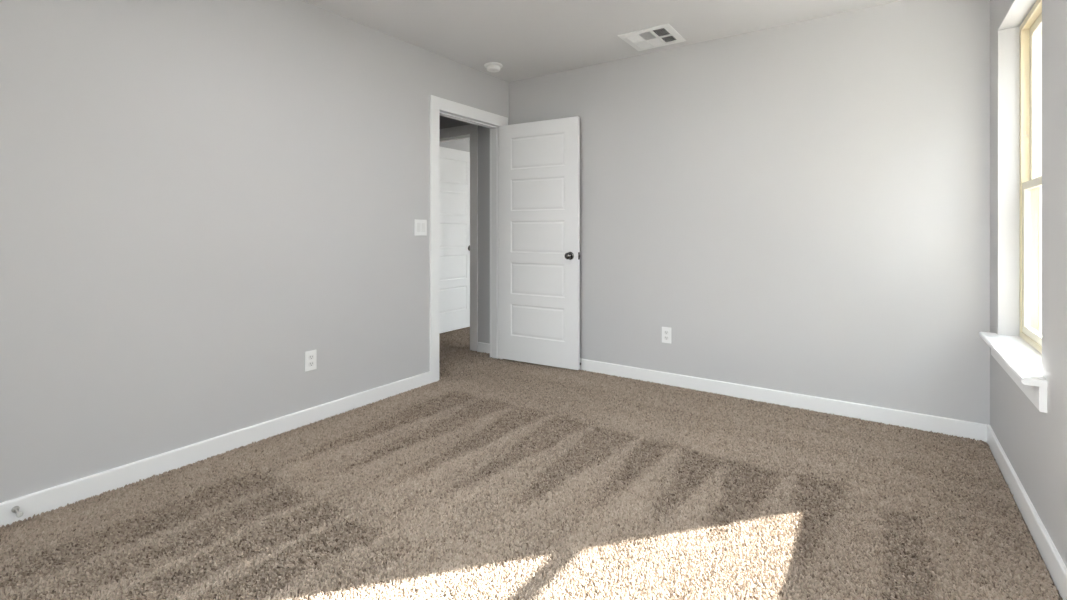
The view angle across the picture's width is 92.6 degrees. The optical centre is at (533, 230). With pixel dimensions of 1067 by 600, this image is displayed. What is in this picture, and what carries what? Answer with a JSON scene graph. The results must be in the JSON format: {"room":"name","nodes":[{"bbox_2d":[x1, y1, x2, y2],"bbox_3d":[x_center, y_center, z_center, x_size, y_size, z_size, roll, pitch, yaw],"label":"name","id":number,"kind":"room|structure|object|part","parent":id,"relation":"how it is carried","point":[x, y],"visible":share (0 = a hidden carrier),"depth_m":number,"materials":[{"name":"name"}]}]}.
{"room":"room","nodes":[
{"label":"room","id":0,"kind":"room"},
{"bbox_2d":[0,0,508,502],"bbox_3d":[-1.501,-0.100,2.802,0.110,2.460,4.350,0,0,35],"label":"wall","id":1,"kind":"structure","parent":0,"point":[199,198],"depth_m":2.49,"materials":[{"name":"grey paint"}]},
{"bbox_2d":[11,506,22,517],"bbox_3d":[-1.967,1.072,1.945,0.072,0.023,0.023,0,0,35],"label":"door stop","id":2,"kind":"object","parent":1,"relation":"attached to","point":[16,509],"visible":1,"depth_m":1.95,"materials":[{"name":"white metal"}]},
{"bbox_2d":[0,371,430,526],"bbox_3d":[-1.725,1.083,2.370,0.013,0.095,3.384,0,0,35],"label":"baseboard","id":3,"kind":"structure","parent":1,"relation":"attached to","point":[45,500],"depth_m":2.44,"materials":[{"name":"white wood"}]},
{"bbox_2d":[305,350,316,371],"bbox_3d":[-1.303,0.758,2.985,0.008,0.116,0.072,0,0,35],"label":"wall outlet","id":4,"kind":"object","parent":1,"relation":"attached to","point":[310,356],"visible":1,"depth_m":2.98,"materials":[{"name":"white plastic"}]},
{"bbox_2d":[414,219,426,235],"bbox_3d":[-0.814,-0.025,3.689,0.011,0.116,0.116,0,0,35],"label":"light switch","id":5,"kind":"object","parent":1,"relation":"attached to","point":[420,226],"visible":1,"depth_m":3.69,"materials":[{"name":"white plastic"}]},
{"bbox_2d":[430,95,507,382],"bbox_3d":[-0.548,0.063,4.181,0.140,2.134,0.935,0,0,35],"label":"door frame","id":6,"kind":"structure","parent":1,"relation":"attached to","point":[438,106],"depth_m":4.00,"materials":[{"name":"white wood"}]},
{"bbox_3d":[-0.599,0.063,4.217,0.015,2.134,0.935,0,0,35],"label":"casing","id":7,"kind":"part","parent":6,"relation":"part of","materials":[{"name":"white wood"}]},
{"bbox_2d":[439,138,469,151],"bbox_3d":[-2.068,-0.100,5.139,0.200,2.460,7.550,0,0,35],"label":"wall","id":8,"kind":"structure","parent":0,"point":[461,144],"depth_m":6.56,"materials":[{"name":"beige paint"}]},
{"bbox_2d":[2,395,1060,599],"bbox_3d":[0.063,1.250,3.667,5.380,0.240,7.950,0,0,35],"label":"floor","id":9,"kind":"structure","parent":0,"point":[563,395],"depth_m":1.78,"materials":[{"name":"brown carpet"}]},
{"bbox_2d":[0,327,1062,599],"bbox_3d":[-0.167,1.127,3.308,4.938,0.039,6.421,0,0,35],"label":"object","id":10,"kind":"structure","parent":9,"relation":"on","point":[375,455],"depth_m":2.05,"materials":[{"name":"beige carpet"}]},
{"bbox_2d":[302,0,900,81],"bbox_3d":[0.063,-1.455,3.667,5.380,0.250,7.950,0,0,35],"label":"ceiling","id":11,"kind":"structure","parent":0,"point":[529,38],"depth_m":3.24,"materials":[{"name":"white paint"}]},
{"bbox_2d":[484,62,502,71],"bbox_3d":[-0.321,-1.305,4.086,0.146,0.050,0.146,0,0,35],"label":"smoke detector","id":12,"kind":"object","parent":11,"relation":"attached to","point":[491,66],"visible":1,"depth_m":4.05,"materials":[{"name":"white plastic"}]},
{"bbox_2d":[618,23,685,50],"bbox_3d":[0.818,-1.321,3.510,0.355,0.017,0.355,0,0,35],"label":"ceiling vent","id":13,"kind":"object","parent":11,"relation":"in","point":[665,34],"visible":1,"depth_m":3.49,"materials":[{"name":"white metal"}]},
{"bbox_2d":[439,0,989,424],"bbox_3d":[0.424,-0.100,4.189,4.980,2.460,0.120,0,0,35],"label":"wall","id":14,"kind":"structure","parent":0,"point":[804,206],"depth_m":3.25,"materials":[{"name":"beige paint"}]},
{"bbox_2d":[439,146,469,333],"bbox_3d":[-0.922,0.097,5.645,0.161,2.013,0.755,0,0,35],"label":"door","id":15,"kind":"structure","parent":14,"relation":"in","point":[454,165],"depth_m":5.67,"materials":[{"name":"white wood"}]},
{"bbox_2d":[439,124,477,351],"bbox_3d":[-0.872,0.063,5.084,0.943,2.134,0.150,0,0,35],"label":"door frame","id":16,"kind":"structure","parent":14,"relation":"attached to","point":[470,131],"depth_m":4.78,"materials":[{"name":"white wood"}]},
{"bbox_2d":[478,342,489,352],"bbox_3d":[-0.420,1.083,4.691,0.228,0.095,0.013,0,0,35],"label":"baseboard","id":17,"kind":"structure","parent":14,"relation":"attached to","point":[482,347],"depth_m":4.71,"materials":[{"name":"white wood"}]},
{"bbox_2d":[499,116,579,369],"bbox_3d":[0.036,0.097,4.248,0.772,2.013,0.161,0,0,31],"label":"door","id":18,"kind":"structure","parent":14,"relation":"in","point":[539,161],"depth_m":4.22,"materials":[{"name":"white wood"}]},
{"bbox_3d":[0.279,0.198,4.048,0.065,0.065,0.064,0,0,31],"label":"knob","id":19,"kind":"part","parent":18,"relation":"part of","materials":[{"name":"black metal"}]},
{"bbox_2d":[662,327,670,343],"bbox_3d":[0.973,0.762,3.731,0.072,0.116,0.008,0,0,35],"label":"wall outlet","id":20,"kind":"object","parent":14,"relation":"attached to","point":[666,331],"visible":1,"depth_m":3.73,"materials":[{"name":"white plastic"}]},
{"bbox_2d":[579,358,986,442],"bbox_3d":[1.106,1.083,3.637,3.204,0.095,0.013,0,0,35],"label":"baseboard","id":21,"kind":"structure","parent":14,"relation":"attached to","point":[959,428],"depth_m":3.21,"materials":[{"name":"white wood"}]},
{"bbox_2d":[990,0,1066,566],"bbox_3d":[2.193,-0.100,2.194,0.200,2.460,7.950,0,0,35],"label":"wall","id":22,"kind":"structure","parent":0,"point":[1034,442],"depth_m":1.97,"materials":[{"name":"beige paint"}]},
{"bbox_2d":[979,0,1047,412],"bbox_3d":[2.107,-0.184,2.127,0.266,1.623,1.000,0,0,35],"label":"window","id":23,"kind":"structure","parent":22,"relation":"in","point":[1020,357],"depth_m":2.41,"materials":[{"name":"beige plastic"}]},
{"bbox_3d":[2.152,-0.240,2.109,0.072,1.511,0.867,0,0,35],"label":"frame","id":24,"kind":"part","parent":23,"relation":"part of","materials":[{"name":"beige plastic"}]},
{"bbox_3d":[2.134,0.128,2.122,0.030,0.720,0.813,0,0,35],"label":"sash","id":25,"kind":"part","parent":23,"relation":"part of","materials":[{"name":"beige plastic"}]},
{"bbox_3d":[2.159,-0.590,2.104,0.028,0.758,0.813,0,0,35],"label":"sash","id":26,"kind":"part","parent":23,"relation":"part of","materials":[{"name":"glass"}]},
{"bbox_2d":[987,425,1066,599],"bbox_3d":[1.196,1.083,0.938,0.013,0.095,4.350,0,0,35],"label":"baseboard","id":27,"kind":"structure","parent":22,"relation":"attached to","point":[1051,557],"depth_m":1.89,"materials":[{"name":"white wood"}]}
]}

